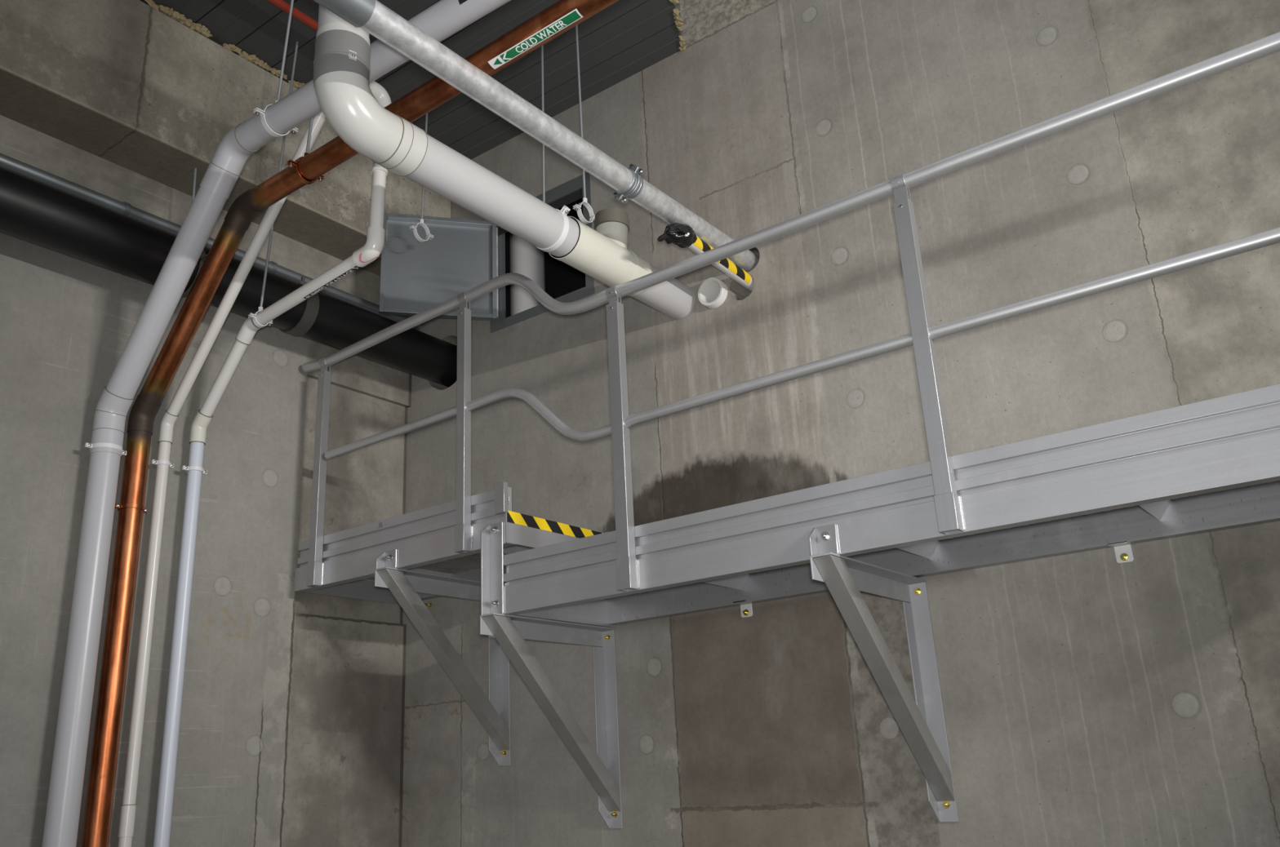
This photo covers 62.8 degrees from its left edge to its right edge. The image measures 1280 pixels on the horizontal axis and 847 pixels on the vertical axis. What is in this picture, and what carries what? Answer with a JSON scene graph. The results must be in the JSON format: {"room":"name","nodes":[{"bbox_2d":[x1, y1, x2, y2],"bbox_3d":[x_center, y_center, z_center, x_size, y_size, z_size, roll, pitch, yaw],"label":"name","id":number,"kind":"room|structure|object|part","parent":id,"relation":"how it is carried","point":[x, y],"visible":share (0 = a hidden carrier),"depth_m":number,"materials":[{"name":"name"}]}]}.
{"room":"building plant room","nodes":[
{"label":"building plant room","id":0,"kind":"room"},
{"bbox_2d":[0,115,411,846],"bbox_3d":[-3.066,0.356,3.183,0.400,4.870,5.769,-16,-23,34],"label":"wall","id":1,"kind":"structure","parent":0,"point":[291,734],"depth_m":4.47,"materials":[{"name":"concrete"}]},
{"bbox_2d":[84,442,126,455],"bbox_3d":[-2.119,0.107,4.143,0.149,0.017,0.151,0,-19,-10],"label":"saddle","id":2,"kind":"object","parent":1,"relation":"attached to","point":[90,446],"visible":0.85,"depth_m":4.08,"materials":[{"name":"metal"}]},
{"bbox_2d":[115,503,147,513],"bbox_3d":[-2.042,0.342,4.201,0.114,0.017,0.115,1,-19,-10],"label":"saddle","id":3,"kind":"object","parent":1,"relation":"attached to","point":[117,506],"visible":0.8,"depth_m":4.16,"materials":[{"name":"orange metal"}]},
{"bbox_2d":[151,459,173,468],"bbox_3d":[-1.990,0.175,4.365,0.088,0.017,0.111,7,-21,-26],"label":"saddle","id":4,"kind":"object","parent":1,"relation":"attached to","point":[153,461],"visible":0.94,"depth_m":4.32,"materials":[{"name":"metal"}]},
{"bbox_2d":[182,466,207,475],"bbox_3d":[-1.914,0.200,4.447,0.123,0.017,0.100,-6,-19,8],"label":"saddle","id":5,"kind":"object","parent":1,"relation":"attached to","point":[186,468],"visible":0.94,"depth_m":4.42,"materials":[{"name":"metal"}]},
{"bbox_2d":[0,152,422,330],"bbox_3d":[-2.893,-1.164,3.611,0.120,0.074,5.540,-16,-23,34],"label":"conduit","id":6,"kind":"object","parent":1,"relation":"attached to","point":[9,163],"visible":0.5,"depth_m":4.49,"materials":[{"name":"grey metal"}]},
{"bbox_2d":[0,0,451,276],"bbox_3d":[-3.332,-1.608,3.974,1.400,0.630,5.769,-16,-23,34],"label":"concrete beam","id":7,"kind":"structure","parent":0,"point":[127,84],"depth_m":4.51,"materials":[{"name":"grey concrete"}]},
{"bbox_2d":[181,168,208,297],"bbox_3d":[-1.935,-0.836,4.520,0.346,0.621,0.022,-16,-23,34],"label":"hanger","id":8,"kind":"object","parent":7,"relation":"hanging from","point":[203,255],"visible":0.19,"depth_m":4.41,"materials":[{"name":"metal"}]},
{"bbox_3d":[-1.947,-0.954,4.564,0.025,0.369,0.011,-16,-23,34],"label":"rod","id":9,"kind":"part","parent":8,"relation":"part of","materials":[{"name":"metal"}]},
{"bbox_2d":[0,167,457,386],"bbox_3d":[-2.635,-0.944,3.559,0.237,0.276,5.870,-16,-23,34],"label":"pipe","id":10,"kind":"object","parent":8,"relation":"hanging from","point":[31,211],"visible":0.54,"depth_m":4.28,"materials":[{"name":"metal"}]},
{"bbox_2d":[140,0,680,159],"bbox_3d":[-1.274,-2.300,3.376,5.271,0.049,5.003,-16,-23,34],"label":"ceiling","id":11,"kind":"structure","parent":0,"point":[626,37],"depth_m":4.95,"materials":[{"name":"black concrete"}]},
{"bbox_2d":[248,41,298,328],"bbox_3d":[-1.605,-1.089,4.605,0.087,1.431,0.103,-16,-23,34],"label":"hanger","id":12,"kind":"object","parent":11,"relation":"hanging from","point":[252,317],"visible":0.73,"depth_m":4.50,"materials":[{"name":"metal"}]},
{"bbox_2d":[253,0,297,137],"bbox_3d":[-1.305,-1.554,3.998,0.216,0.970,0.179,-16,-23,34],"label":"hanger","id":13,"kind":"object","parent":11,"relation":"hanging from","point":[257,111],"visible":0.69,"depth_m":3.94,"materials":[{"name":"metal"}]},
{"bbox_3d":[-1.323,-1.625,3.994,0.011,0.837,0.215,10,-23,-35],"label":"rod","id":14,"kind":"part","parent":13,"relation":"part of","materials":[{"name":"metal"}]},
{"bbox_2d":[266,0,318,31],"bbox_3d":[-1.941,-1.974,4.021,0.043,0.076,2.342,-16,-23,34],"label":"pipe","id":15,"kind":"object","parent":11,"relation":"attached to","point":[282,5],"visible":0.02,"depth_m":4.57,"materials":[{"name":"red metal"}]},
{"bbox_2d":[286,116,324,184],"bbox_3d":[-1.290,-1.436,4.140,0.037,1.102,0.153,-16,-23,34],"label":"hanger","id":16,"kind":"object","parent":11,"relation":"hanging from","point":[291,163],"visible":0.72,"depth_m":3.97,"materials":[{"name":"orange metal"}]},
{"bbox_3d":[-1.272,-1.485,4.180,0.074,0.987,0.011,10,-22,-33],"label":"rod","id":17,"kind":"part","parent":16,"relation":"part of","materials":[{"name":"metal"}]},
{"bbox_2d":[144,0,686,88],"bbox_3d":[-0.826,-1.850,4.693,2.022,0.056,1.831,-16,-23,34],"label":"foam sealant","id":18,"kind":"object","parent":11,"relation":"attached to","point":[204,31],"visible":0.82,"depth_m":4.82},
{"bbox_2d":[408,113,433,242],"bbox_3d":[-1.087,-1.253,5.273,0.040,0.743,0.140,-16,-23,34],"label":"hanger","id":19,"kind":"object","parent":11,"relation":"hanging from","point":[413,228],"visible":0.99,"depth_m":5.20,"materials":[{"name":"metal"}]},
{"bbox_3d":[-1.087,-1.304,5.289,0.034,0.637,0.011,-16,-23,34],"label":"rod","id":20,"kind":"part","parent":19,"relation":"part of","materials":[{"name":"metal"}]},
{"bbox_2d":[313,4,694,319],"bbox_3d":[-0.360,-1.633,4.351,0.175,2.087,2.240,-16,-23,34],"label":"pipe","id":21,"kind":"object","parent":11,"relation":"attached to","point":[342,52],"visible":0.98,"depth_m":3.55,"materials":[{"name":"white plastic"}]},
{"bbox_2d":[378,116,426,176],"bbox_3d":[-0.792,-0.910,3.432,0.169,0.169,0.100,-16,-23,34],"label":"socket","id":22,"kind":"object","parent":21,"relation":"attached to","point":[407,156],"depth_m":3.38,"materials":[{"name":"plastic"}]},
{"bbox_2d":[536,204,570,252],"bbox_3d":[-0.338,-0.741,4.004,0.176,0.166,0.026,-16,-23,34],"label":"strap","id":23,"kind":"object","parent":21,"relation":"attached to","point":[565,210],"visible":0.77,"depth_m":3.97,"materials":[{"name":"metal"}]},
{"bbox_2d":[541,44,545,202],"bbox_3d":[-0.443,-1.308,4.775,0.029,1.022,0.140,-16,-23,34],"label":"hanger","id":24,"kind":"object","parent":11,"relation":"hanging from","point":[542,46],"visible":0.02,"depth_m":4.82,"materials":[{"name":"metal"}]},
{"bbox_2d":[573,25,595,224],"bbox_3d":[-0.260,-1.351,4.635,0.028,1.048,0.140,-16,-23,34],"label":"hanger","id":25,"kind":"object","parent":11,"relation":"hanging from","point":[577,207],"visible":0.93,"depth_m":4.53,"materials":[{"name":"metal"}]},
{"bbox_3d":[-0.265,-1.401,4.654,0.022,0.941,0.011,-16,-23,34],"label":"rod","id":26,"kind":"part","parent":25,"relation":"part of","materials":[{"name":"metal"}]},
{"bbox_2d":[401,0,1279,846],"bbox_3d":[1.150,0.080,4.318,6.200,5.700,0.900,-16,-23,34],"label":"wall","id":27,"kind":"structure","parent":0,"point":[1090,699],"depth_m":3.92,"materials":[{"name":"concrete"}]},
{"bbox_2d":[423,602,431,607],"bbox_3d":[-1.054,0.896,5.182,0.024,0.024,0.045,-16,-23,34],"label":"bolt","id":28,"kind":"object","parent":27,"relation":"attached to","point":[429,605],"visible":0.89,"depth_m":5.19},
{"bbox_2d":[374,549,511,766],"bbox_3d":[-0.840,1.025,4.526,0.074,0.880,0.734,-16,-23,34],"label":"wall bracket","id":29,"kind":"object","parent":27,"relation":"attached to","point":[493,713],"visible":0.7,"depth_m":4.59,"materials":[{"name":"metal"}]},
{"bbox_3d":[-0.857,0.719,4.630,0.072,0.072,0.734,-16,-23,34],"label":"arm","id":30,"kind":"part","parent":29,"relation":"part of","materials":[{"name":"metal"}]},
{"bbox_2d":[293,481,606,604],"bbox_3d":[-0.854,0.575,4.692,1.348,0.240,0.701,-16,-23,34],"label":"landing platform","id":31,"kind":"object","parent":29,"relation":"on","point":[423,540],"visible":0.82,"depth_m":4.43,"materials":[{"name":"metal"}]},
{"bbox_3d":[-1.382,0.795,5.048,0.008,0.096,0.550,-16,-23,34],"label":"plate","id":32,"kind":"part","parent":31,"relation":"part of","materials":[{"name":"metal"}]},
{"bbox_3d":[-0.318,0.477,4.304,0.008,0.119,0.671,-16,-23,34],"label":"plate","id":33,"kind":"part","parent":31,"relation":"part of","materials":[{"name":"metal"}]},
{"bbox_3d":[-0.640,1.143,4.769,0.069,0.793,0.068,-16,-23,34],"label":"wall leg","id":34,"kind":"part","parent":29,"relation":"part of","materials":[{"name":"metal"}]},
{"bbox_2d":[378,172,595,333],"bbox_3d":[-0.489,-0.810,5.413,1.215,1.140,1.181,-16,-23,34],"label":"access hatch","id":35,"kind":"object","parent":27,"relation":"attached to","point":[462,255],"visible":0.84,"depth_m":5.39,"materials":[{"name":"grey metal"}]},
{"bbox_3d":[-1.033,-0.799,5.389,0.582,0.555,0.003,2,-19,-14],"label":"door","id":36,"kind":"part","parent":35,"relation":"part of","materials":[{"name":"grey metal"}]},
{"bbox_2d":[509,232,545,315],"bbox_3d":[-0.605,-0.726,5.642,0.188,1.132,0.188,-16,-23,34],"label":"pipe","id":37,"kind":"object","parent":35,"relation":"in","point":[526,259],"visible":0.2,"depth_m":5.60,"materials":[{"name":"white plastic"}]},
{"bbox_3d":[-0.492,-0.854,5.328,0.691,0.670,0.062,-16,-23,34],"label":"frame","id":38,"kind":"part","parent":35,"relation":"part of","materials":[{"name":"grey metal"}]},
{"bbox_2d":[313,0,759,272],"bbox_3d":[-0.301,-1.511,3.761,0.145,1.281,2.921,-16,-23,34],"label":"pipe","id":39,"kind":"object","parent":27,"relation":"attached to","point":[372,16],"visible":0.97,"depth_m":3.38,"materials":[{"name":"metal"}]},
{"bbox_2d":[480,522,622,829],"bbox_3d":[-0.343,1.009,4.143,0.074,1.156,0.734,-16,-23,34],"label":"wall bracket","id":40,"kind":"object","parent":27,"relation":"attached to","point":[601,766],"visible":1,"depth_m":4.16,"materials":[{"name":"metal"}]},
{"bbox_3d":[-0.353,0.833,4.203,0.072,0.072,0.734,-16,-23,34],"label":"arm","id":41,"kind":"part","parent":40,"relation":"part of","materials":[{"name":"metal"}]},
{"bbox_3d":[-0.137,1.257,4.341,0.069,0.793,0.068,-16,-23,34],"label":"wall leg","id":42,"kind":"part","parent":40,"relation":"part of","materials":[{"name":"metal"}]},
{"bbox_2d":[657,222,753,292],"bbox_3d":[0.343,-0.670,4.345,0.100,0.105,0.811,-16,-23,34],"label":"pipe","id":43,"kind":"object","parent":27,"relation":"attached to","point":[682,235],"visible":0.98,"depth_m":4.16,"materials":[{"name":"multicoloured plastic"}]},
{"bbox_2d":[697,277,728,309],"bbox_3d":[0.390,-0.540,4.648,0.131,0.131,0.288,-16,-23,34],"label":"pipe stub","id":44,"kind":"object","parent":27,"relation":"attached to","point":[713,292],"visible":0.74,"depth_m":4.57,"materials":[{"name":"white plastic"}]},
{"bbox_2d":[808,524,959,822],"bbox_3d":[0.781,0.810,3.323,0.074,0.894,0.734,-16,-23,34],"label":"wall bracket","id":45,"kind":"object","parent":27,"relation":"attached to","point":[922,722],"visible":1,"depth_m":3.41,"materials":[{"name":"metal"}]},
{"bbox_3d":[0.764,0.511,3.425,0.072,0.072,0.734,-16,-23,34],"label":"arm","id":46,"kind":"part","parent":45,"relation":"part of","materials":[{"name":"metal"}]},
{"bbox_2d":[503,384,1279,627],"bbox_3d":[0.972,0.340,3.348,3.225,0.268,0.682,-16,-23,34],"label":"platform","id":47,"kind":"object","parent":45,"relation":"on","point":[1211,465],"visible":0.97,"depth_m":3.20,"materials":[{"name":"metal"}]},
{"bbox_3d":[-0.312,0.740,4.234,0.005,0.116,0.671,-16,-23,34],"label":"plate","id":48,"kind":"part","parent":47,"relation":"part of","materials":[{"name":"metal"}]},
{"bbox_2d":[302,31,1279,591],"bbox_3d":[0.232,-0.179,3.610,4.561,1.401,0.057,-16,-23,34],"label":"guardrail","id":49,"kind":"object","parent":47,"relation":"attached to","point":[949,515],"visible":1,"depth_m":3.50,"materials":[{"name":"metal"}]},
{"bbox_3d":[-1.474,0.192,4.831,0.046,0.922,0.040,-16,-23,34],"label":"post","id":50,"kind":"part","parent":49,"relation":"part of","materials":[{"name":"metal"}]},
{"bbox_3d":[-0.725,-0.036,4.313,0.045,0.947,0.040,-16,-23,34],"label":"post","id":51,"kind":"part","parent":49,"relation":"part of","materials":[{"name":"metal"}]},
{"bbox_3d":[-0.071,0.015,3.787,0.054,0.978,0.040,-16,-23,34],"label":"post","id":52,"kind":"part","parent":49,"relation":"part of","materials":[{"name":"metal"}]},
{"bbox_3d":[0.206,-0.696,3.787,4.561,0.307,0.048,-16,-23,34],"label":"rail","id":53,"kind":"part","parent":49,"relation":"part of","materials":[{"name":"metal"}]},
{"bbox_3d":[0.313,-0.232,3.566,4.357,0.320,0.038,-16,-23,34],"label":"rail","id":54,"kind":"part","parent":49,"relation":"part of","materials":[{"name":"metal"}]},
{"bbox_3d":[0.850,-0.241,3.143,0.052,0.958,0.040,-16,-23,34],"label":"post","id":55,"kind":"part","parent":49,"relation":"part of","materials":[{"name":"metal"}]},
{"bbox_3d":[0.981,0.935,3.564,0.069,0.793,0.068,-16,-23,34],"label":"wall leg","id":56,"kind":"part","parent":45,"relation":"part of","materials":[{"name":"metal"}]},
{"bbox_3d":[-0.056,1.906,0.389,7.800,0.149,7.800,-16,-23,34],"label":"floor","id":57,"kind":"structure","parent":0,"visible":0},
{"bbox_2d":[117,80,375,846],"bbox_3d":[-0.742,0.578,3.255,3.046,4.264,0.055,-16,-23,34],"label":"pipe","id":58,"kind":"object","parent":57,"relation":"on","point":[128,807],"visible":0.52,"depth_m":4.22,"materials":[{"name":"white plastic"}]},
{"bbox_2d":[117,805,136,837],"bbox_3d":[-1.907,1.478,3.898,0.053,0.110,0.053,-16,-23,34],"label":"socket","id":59,"kind":"object","parent":58,"relation":"attached to","point":[127,813],"depth_m":3.88,"materials":[{"name":"white plastic"}]},
{"bbox_2d":[153,80,391,846],"bbox_3d":[-1.410,0.800,3.842,1.216,4.289,0.142,-16,-23,34],"label":"pipe","id":60,"kind":"object","parent":57,"relation":"on","point":[373,247],"visible":0.92,"depth_m":4.19,"materials":[{"name":"plastic"}]},
{"bbox_2d":[41,0,511,846],"bbox_3d":[-0.758,0.582,2.935,3.366,4.056,0.114,-16,-23,34],"label":"pipe","id":61,"kind":"object","parent":57,"relation":"on","point":[443,19],"visible":1,"depth_m":3.94,"materials":[{"name":"grey plastic"}]},
{"bbox_2d":[80,0,618,846],"bbox_3d":[-0.315,0.572,2.781,4.307,3.932,0.095,-16,-23,34],"label":"copper pipe","id":62,"kind":"object","parent":57,"relation":"on","point":[562,15],"visible":1,"depth_m":3.99,"materials":[{"name":"brown metal"}]}
]}

